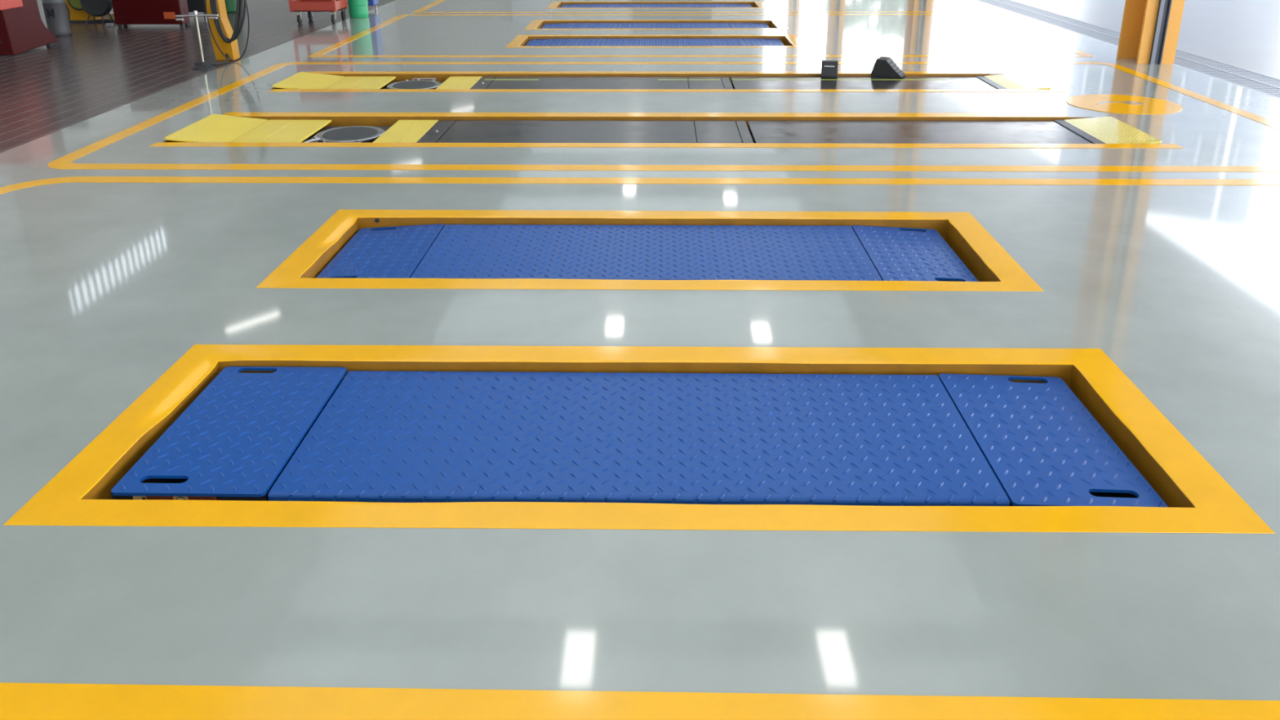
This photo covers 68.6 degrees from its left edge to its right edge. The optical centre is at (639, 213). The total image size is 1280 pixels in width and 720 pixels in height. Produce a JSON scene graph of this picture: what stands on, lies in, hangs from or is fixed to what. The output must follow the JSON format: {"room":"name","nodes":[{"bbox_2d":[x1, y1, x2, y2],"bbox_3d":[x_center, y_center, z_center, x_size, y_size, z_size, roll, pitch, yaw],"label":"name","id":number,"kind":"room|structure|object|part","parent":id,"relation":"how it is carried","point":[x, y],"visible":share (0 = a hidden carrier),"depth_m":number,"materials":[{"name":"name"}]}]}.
{"room":"auto repair shop","nodes":[
{"label":"auto repair shop","id":0,"kind":"room"},
{"bbox_2d":[0,0,395,152],"bbox_3d":[-8.189,-5.174,20.527,8.363,0.001,49.950,0,19,1],"label":"floor","id":1,"kind":"structure","parent":0,"point":[96,69],"depth_m":9.78,"materials":[{"name":"brown tile"}]},
{"bbox_2d":[0,0,57,56],"bbox_3d":[-7.355,-2.426,10.459,1.029,1.215,0.871,0,19,1],"label":"machine","id":2,"kind":"object","parent":1,"relation":"on","point":[22,28],"visible":1,"depth_m":10.41,"materials":[{"name":"red metal"}]},
{"bbox_3d":[-7.260,-2.583,10.140,0.826,0.716,0.371,0,19,1],"label":"control panel","id":3,"kind":"part","parent":2,"relation":"part of","materials":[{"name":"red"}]},
{"bbox_2d":[41,0,71,36],"bbox_3d":[-7.336,-2.824,11.682,0.257,1.188,0.257,0,19,1],"label":"drum","id":4,"kind":"object","parent":1,"relation":"on","point":[55,14],"visible":0.93,"depth_m":11.71,"materials":[{"name":"grey metal"}]},
{"bbox_2d":[65,2,70,23],"bbox_3d":[-7.842,-2.820,12.817,0.093,0.465,0.296,-14,23,-36],"label":"air hose","id":5,"kind":"object","parent":1,"relation":"on","point":[67,7],"visible":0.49,"depth_m":12.87,"materials":[{"name":"black rubber"}]},
{"bbox_2d":[64,0,115,22],"bbox_3d":[-7.676,-3.035,13.115,0.755,0.675,0.377,0,19,1],"label":"machine","id":6,"kind":"object","parent":1,"relation":"on","point":[77,15],"visible":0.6,"depth_m":13.05,"materials":[{"name":"orange paint"}]},
{"bbox_3d":[-7.654,-2.731,13.224,0.716,0.030,0.364,0,19,1],"label":"rail","id":7,"kind":"part","parent":6,"relation":"part of","materials":[{"name":"yellow metal"}]},
{"bbox_2d":[80,0,115,26],"bbox_3d":[-7.371,-2.829,12.749,0.415,0.525,0.237,0,19,1],"label":"wheel","id":8,"kind":"object","parent":1,"relation":"on","point":[93,7],"visible":0.95,"depth_m":12.71,"materials":[{"name":"black rubber"}]},
{"bbox_2d":[101,13,115,19],"bbox_3d":[-7.351,-2.762,13.169,0.432,0.122,0.030,0,19,1],"label":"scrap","id":9,"kind":"object","parent":1,"relation":"on","point":[106,16],"visible":0.12,"depth_m":13.16,"materials":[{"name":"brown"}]},
{"bbox_2d":[111,0,190,26],"bbox_3d":[-6.562,-3.073,12.475,0.913,1.148,0.221,0,19,1],"label":"base cabinet","id":10,"kind":"object","parent":1,"relation":"on","point":[126,12],"visible":1,"depth_m":12.50,"materials":[{"name":"red metal"}]},
{"bbox_2d":[186,0,206,18],"bbox_3d":[-6.359,-3.322,13.423,0.351,1.012,0.338,0,19,1],"label":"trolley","id":11,"kind":"object","parent":1,"relation":"on","point":[193,5],"visible":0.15,"depth_m":13.37,"materials":[{"name":"metal"}]},
{"bbox_2d":[175,10,218,70],"bbox_3d":[-4.404,-1.746,9.409,0.414,0.574,0.214,7,20,21],"label":"stand","id":12,"kind":"object","parent":1,"relation":"on","point":[202,65],"visible":1,"depth_m":9.38,"materials":[{"name":"silver metal"}]},
{"bbox_2d":[194,53,230,65],"bbox_3d":[-4.377,-1.587,9.706,0.159,0.075,0.476,6,20,18],"label":"air hose","id":13,"kind":"object","parent":1,"relation":"on","point":[226,54],"visible":0.92,"depth_m":9.67,"materials":[{"name":"black rubber"}]},
{"bbox_2d":[205,0,239,60],"bbox_3d":[-4.417,-2.230,9.841,0.223,1.215,0.178,0,19,1],"label":"post","id":14,"kind":"object","parent":1,"relation":"on","point":[231,49],"visible":0.82,"depth_m":9.91,"materials":[{"name":"yellow metal"}]},
{"bbox_2d":[209,0,246,43],"bbox_3d":[-4.225,-2.248,9.608,0.385,1.001,0.093,0,19,1],"label":"air hose","id":15,"kind":"object","parent":14,"relation":"hanging from","point":[237,30],"visible":0.98,"depth_m":9.67,"materials":[{"name":"black rubber"}]},
{"bbox_3d":[-4.353,-1.769,9.910,0.094,0.243,0.016,0,19,1],"label":"plate","id":16,"kind":"part","parent":14,"relation":"part of","materials":[{"name":"orange paint"}]},
{"bbox_2d":[204,0,249,61],"bbox_3d":[-4.271,-2.061,9.718,0.447,0.965,0.047,0,19,1],"label":"air hose","id":17,"kind":"object","parent":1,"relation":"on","point":[224,55],"visible":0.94,"depth_m":9.78,"materials":[{"name":"black rubber"}]},
{"bbox_2d":[224,0,236,13],"bbox_3d":[-6.209,-3.426,14.090,0.364,0.783,0.364,0,19,1],"label":"waste bin","id":18,"kind":"object","parent":1,"relation":"on","point":[230,5],"visible":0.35,"depth_m":14.08,"materials":[{"name":"green plastic"}]},
{"bbox_2d":[288,0,347,22],"bbox_3d":[-4.472,-3.205,12.949,0.634,1.080,0.532,0,19,1],"label":"tool cart","id":19,"kind":"object","parent":1,"relation":"on","point":[297,6],"visible":1,"depth_m":12.84,"materials":[{"name":"red paint"}]},
{"bbox_3d":[-4.774,-3.210,12.724,0.040,0.925,0.040,0,19,1],"label":"corner post","id":20,"kind":"part","parent":19,"relation":"part of","materials":[{"name":"red metal"}]},
{"bbox_2d":[291,0,346,11],"bbox_3d":[-4.471,-2.909,13.056,0.626,0.131,0.486,0,19,1],"label":"tray","id":21,"kind":"object","parent":19,"relation":"on","point":[296,5],"depth_m":12.83,"materials":[{"name":"red paint"}]},
{"bbox_3d":[-4.180,-3.208,12.711,0.040,0.925,0.040,0,19,1],"label":"corner post","id":22,"kind":"part","parent":19,"relation":"part of","materials":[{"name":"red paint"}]},
{"bbox_2d":[368,0,378,10],"bbox_3d":[-4.161,-3.495,14.334,0.277,0.742,0.270,0,19,1],"label":"bin","id":23,"kind":"object","parent":1,"relation":"on","point":[371,2],"visible":0.54,"depth_m":14.31,"materials":[{"name":"blue plastic"}]},
{"bbox_2d":[0,0,1279,701],"bbox_3d":[0.814,-5.145,20.334,9.646,0.001,49.950,0,19,1],"label":"floor","id":24,"kind":"structure","parent":0,"point":[104,286],"depth_m":3.68,"materials":[{"name":"grey paint"}]},
{"bbox_2d":[346,0,368,17],"bbox_3d":[-4.056,-3.110,13.464,0.313,0.567,0.313,0,19,1],"label":"bucket","id":25,"kind":"object","parent":24,"relation":"on","point":[357,8],"visible":1,"depth_m":13.41,"materials":[{"name":"green plastic"}]},
{"bbox_2d":[3,344,1275,533],"bbox_3d":[-0.001,0.877,3.120,3.456,0.421,1.107,0,19,1],"label":"pit border","id":26,"kind":"object","parent":24,"relation":"on","point":[1198,500],"visible":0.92,"depth_m":2.80,"materials":[{"name":"yellow paint"}]},
{"bbox_2d":[111,366,1168,506],"bbox_3d":[-0.011,0.875,3.134,3.067,0.390,0.778,0,19,1],"label":"scissor lift","id":27,"kind":"object","parent":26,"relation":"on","point":[288,433],"visible":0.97,"depth_m":3.00,"materials":[{"name":"blue paint"}]},
{"bbox_2d":[0,176,1279,719],"bbox_3d":[0.414,0.425,3.804,8.593,0.002,4.030,0,19,1],"label":"floor marking","id":28,"kind":"structure","parent":24,"relation":"on","point":[18,701],"depth_m":1.99,"materials":[{"name":"yellow paint"}]},
{"bbox_2d":[255,208,1044,291],"bbox_3d":[0.046,0.354,4.674,3.448,0.422,1.095,0,19,1],"label":"pit border","id":29,"kind":"object","parent":24,"relation":"on","point":[994,268],"visible":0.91,"depth_m":4.68,"materials":[{"name":"yellow paint"}]},
{"bbox_2d":[315,223,978,281],"bbox_3d":[0.025,0.357,4.685,3.064,0.381,0.778,0,19,1],"label":"scissor lift","id":30,"kind":"object","parent":29,"relation":"on","point":[437,251],"visible":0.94,"depth_m":4.59,"materials":[{"name":"blue paint"}]},
{"bbox_2d":[505,34,807,47],"bbox_3d":[0.191,-1.870,11.271,3.451,0.421,1.053,0,19,1],"label":"pit border","id":31,"kind":"object","parent":24,"relation":"on","point":[521,40],"visible":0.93,"depth_m":11.58,"materials":[{"name":"yellow paint"}]},
{"bbox_2d":[525,38,784,45],"bbox_3d":[0.174,-1.870,11.294,3.064,0.381,0.750,0,19,1],"label":"scissor lift","id":32,"kind":"object","parent":31,"relation":"on","point":[551,42],"visible":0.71,"depth_m":11.29,"materials":[{"name":"blue paint"}]},
{"bbox_2d":[524,19,789,29],"bbox_3d":[0.224,-2.359,12.723,3.451,0.421,1.053,0,19,1],"label":"pit border","id":33,"kind":"object","parent":24,"relation":"on","point":[535,24],"visible":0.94,"depth_m":13.03,"materials":[{"name":"yellow paint"}]},
{"bbox_2d":[541,22,769,28],"bbox_3d":[0.207,-2.360,12.746,3.064,0.381,0.750,0,19,1],"label":"scissor lift","id":34,"kind":"object","parent":33,"relation":"on","point":[555,25],"visible":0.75,"depth_m":12.74,"materials":[{"name":"blue paint"}]},
{"bbox_2d":[546,0,768,8],"bbox_3d":[0.276,-3.143,15.050,3.451,0.421,1.053,0,19,1],"label":"pit border","id":35,"kind":"object","parent":24,"relation":"on","point":[755,4],"visible":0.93,"depth_m":15.37,"materials":[{"name":"yellow paint"}]},
{"bbox_2d":[560,3,752,7],"bbox_3d":[0.259,-3.144,15.073,3.064,0.381,0.750,0,19,1],"label":"scissor lift","id":36,"kind":"object","parent":35,"relation":"on","point":[724,5],"visible":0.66,"depth_m":15.11,"materials":[{"name":"blue paint"}]},
{"bbox_2d":[47,61,1279,171],"bbox_3d":[0.498,-0.926,7.811,8.606,0.002,4.095,0,19,1],"label":"floor marking","id":37,"kind":"structure","parent":24,"relation":"on","point":[64,162],"depth_m":5.97,"materials":[{"name":"yellow paint"}]},
{"bbox_2d":[150,111,1182,147],"bbox_3d":[0.152,-0.432,7.006,7.074,0.422,1.084,0,19,1],"label":"pit border","id":38,"kind":"object","parent":24,"relation":"on","point":[338,118],"visible":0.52,"depth_m":7.29,"materials":[{"name":"yellow paint"}]},
{"bbox_2d":[164,114,1161,143],"bbox_3d":[0.130,-0.441,6.969,6.962,0.435,0.786,0,19,1],"label":"runway","id":39,"kind":"object","parent":38,"relation":"in","point":[213,127],"visible":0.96,"depth_m":6.90,"materials":[{"name":"yellow metal"}]},
{"bbox_3d":[-2.805,-0.607,6.985,0.211,0.016,0.775,0,19,1],"label":"plate","id":40,"kind":"part","parent":39,"relation":"part of","materials":[{"name":"yellow metal"}]},
{"bbox_3d":[-2.559,-0.606,6.979,0.277,0.016,0.775,0,19,1],"label":"plate","id":41,"kind":"part","parent":39,"relation":"part of","materials":[{"name":"yellow metal"}]},
{"bbox_2d":[304,125,385,142],"bbox_3d":[-2.186,-0.571,6.923,0.567,0.053,0.604,0,19,1],"label":"turntable","id":42,"kind":"object","parent":39,"relation":"on","point":[350,133],"visible":0.69,"depth_m":6.92,"materials":[{"name":"black metal"}]},
{"bbox_3d":[-2.157,-0.557,6.987,0.594,0.014,0.775,0,19,1],"label":"recess plate","id":43,"kind":"part","parent":39,"relation":"part of","materials":[{"name":"grey"}]},
{"bbox_3d":[-1.805,-0.604,6.963,0.170,0.016,0.775,0,19,1],"label":"plate","id":44,"kind":"part","parent":39,"relation":"part of","materials":[{"name":"yellow metal"}]},
{"bbox_3d":[-1.649,-0.603,6.960,0.138,0.016,0.775,0,19,1],"label":"plate","id":45,"kind":"part","parent":39,"relation":"part of","materials":[{"name":"yellow metal"}]},
{"bbox_3d":[-1.511,-0.603,6.957,0.132,0.016,0.775,0,19,1],"label":"deck plate","id":46,"kind":"part","parent":39,"relation":"part of","materials":[{"name":"black metal"}]},
{"bbox_3d":[-0.515,-0.600,6.936,1.844,0.016,0.775,0,19,1],"label":"deck plate","id":47,"kind":"part","parent":39,"relation":"part of","materials":[{"name":"black metal"}]},
{"bbox_3d":[0.570,-0.596,6.912,0.317,0.016,0.775,0,19,1],"label":"deck plate","id":48,"kind":"part","parent":39,"relation":"part of","materials":[{"name":"black metal"}]},
{"bbox_3d":[0.769,-0.596,6.908,0.074,0.016,0.775,0,19,1],"label":"deck plate","id":49,"kind":"part","parent":39,"relation":"part of","materials":[{"name":"black metal"}]},
{"bbox_3d":[1.995,-0.592,6.882,2.345,0.016,0.775,0,19,1],"label":"deck plate","id":50,"kind":"part","parent":39,"relation":"part of","materials":[{"name":"black metal"}]},
{"bbox_2d":[268,71,1066,92],"bbox_3d":[0.206,-1.040,8.809,7.047,0.422,1.015,0,19,1],"label":"pit border","id":51,"kind":"object","parent":24,"relation":"on","point":[440,76],"visible":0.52,"depth_m":9.07,"materials":[{"name":"yellow paint"}]},
{"bbox_2d":[272,71,1051,88],"bbox_3d":[0.171,-1.051,8.778,6.962,0.435,0.730,0,19,1],"label":"runway","id":52,"kind":"object","parent":51,"relation":"in","point":[300,80],"visible":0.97,"depth_m":8.73,"materials":[{"name":"yellow metal"}]},
{"bbox_3d":[-2.765,-1.217,8.794,0.211,0.016,0.720,0,19,1],"label":"plate","id":53,"kind":"part","parent":52,"relation":"part of","materials":[{"name":"yellow metal"}]},
{"bbox_3d":[-2.518,-1.216,8.789,0.277,0.016,0.720,0,19,1],"label":"plate","id":54,"kind":"part","parent":52,"relation":"part of","materials":[{"name":"yellow metal"}]},
{"bbox_2d":[386,78,441,88],"bbox_3d":[-2.110,-1.202,8.805,0.500,0.046,0.549,0,19,1],"label":"turntable","id":55,"kind":"object","parent":52,"relation":"on","point":[407,84],"visible":0.73,"depth_m":8.77,"materials":[{"name":"black metal"}]},
{"bbox_3d":[-1.764,-1.214,8.772,0.170,0.016,0.720,0,19,1],"label":"plate","id":56,"kind":"part","parent":52,"relation":"part of","materials":[{"name":"yellow metal"}]},
{"bbox_3d":[-1.608,-1.213,8.769,0.138,0.016,0.720,0,19,1],"label":"plate","id":57,"kind":"part","parent":52,"relation":"part of","materials":[{"name":"yellow metal"}]},
{"bbox_3d":[-1.470,-1.212,8.766,0.132,0.016,0.720,0,19,1],"label":"deck plate","id":58,"kind":"part","parent":52,"relation":"part of","materials":[{"name":"black metal"}]},
{"bbox_3d":[-0.474,-1.209,8.745,1.844,0.016,0.720,0,19,1],"label":"deck plate","id":59,"kind":"part","parent":52,"relation":"part of","materials":[{"name":"black metal"}]},
{"bbox_3d":[0.610,-1.206,8.722,0.317,0.016,0.720,0,19,1],"label":"deck plate","id":60,"kind":"part","parent":52,"relation":"part of","materials":[{"name":"black metal"}]},
{"bbox_3d":[0.810,-1.205,8.717,0.074,0.016,0.720,0,19,1],"label":"deck plate","id":61,"kind":"part","parent":52,"relation":"part of","materials":[{"name":"black metal"}]},
{"bbox_2d":[821,60,838,78],"bbox_3d":[1.825,-1.406,9.031,0.151,0.154,0.273,3,19,11],"label":"chock","id":62,"kind":"object","parent":52,"relation":"on","point":[829,68],"visible":1,"depth_m":8.92,"materials":[{"name":"black rubber"}]},
{"bbox_3d":[2.035,-1.201,8.691,2.345,0.016,0.720,0,19,1],"label":"deck plate","id":63,"kind":"part","parent":52,"relation":"part of","materials":[{"name":"black metal"}]},
{"bbox_2d":[871,56,906,78],"bbox_3d":[2.391,-1.409,9.012,0.295,0.166,0.163,10,21,28],"label":"chock","id":64,"kind":"object","parent":52,"relation":"on","point":[883,66],"visible":1,"depth_m":8.96,"materials":[{"name":"black rubber"}]},
{"bbox_2d":[411,0,973,13],"bbox_3d":[0.796,-3.616,15.791,8.370,0.002,3.915,0,19,1],"label":"floor marking","id":65,"kind":"structure","parent":24,"relation":"on","point":[420,10],"depth_m":14.03,"materials":[{"name":"yellow paint"}]},
{"bbox_2d":[307,13,1094,57],"bbox_3d":[0.661,-2.307,11.908,8.464,0.002,3.908,0,19,1],"label":"floor marking","id":66,"kind":"structure","parent":24,"relation":"on","point":[319,54],"depth_m":10.19,"materials":[{"name":"yellow paint"}]},
{"bbox_2d":[1065,93,1182,114],"bbox_3d":[3.962,-0.904,7.700,0.878,0.006,0.783,0,19,1],"label":"floor marking","id":67,"kind":"structure","parent":24,"relation":"on","point":[1109,103],"depth_m":7.67,"materials":[{"name":"yellow paint"}]},
{"bbox_2d":[977,0,1279,98],"bbox_3d":[5.926,-5.097,20.235,0.580,0.068,49.950,0,19,1],"label":"baseboard","id":68,"kind":"structure","parent":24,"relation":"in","point":[1257,82],"depth_m":9.90,"materials":[{"name":"grey"}]},
{"bbox_2d":[1116,0,1185,64],"bbox_3d":[5.218,-4.782,8.634,0.405,6.750,0.424,0,19,1],"label":"steel column","id":69,"kind":"structure","parent":24,"relation":"on","point":[1149,32],"depth_m":9.49,"materials":[{"name":"metal"}]},
{"bbox_3d":[5.217,-4.723,8.458,0.103,6.750,0.040,0,19,1],"label":"guide rail","id":70,"kind":"part","parent":69,"relation":"part of","materials":[{"name":"grey"}]},
{"bbox_2d":[1012,0,1279,78],"bbox_3d":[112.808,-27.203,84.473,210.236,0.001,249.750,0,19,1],"label":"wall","id":71,"kind":"structure","parent":0,"point":[1242,33],"depth_m":12.51,"materials":[{"name":"paint"}]}
]}

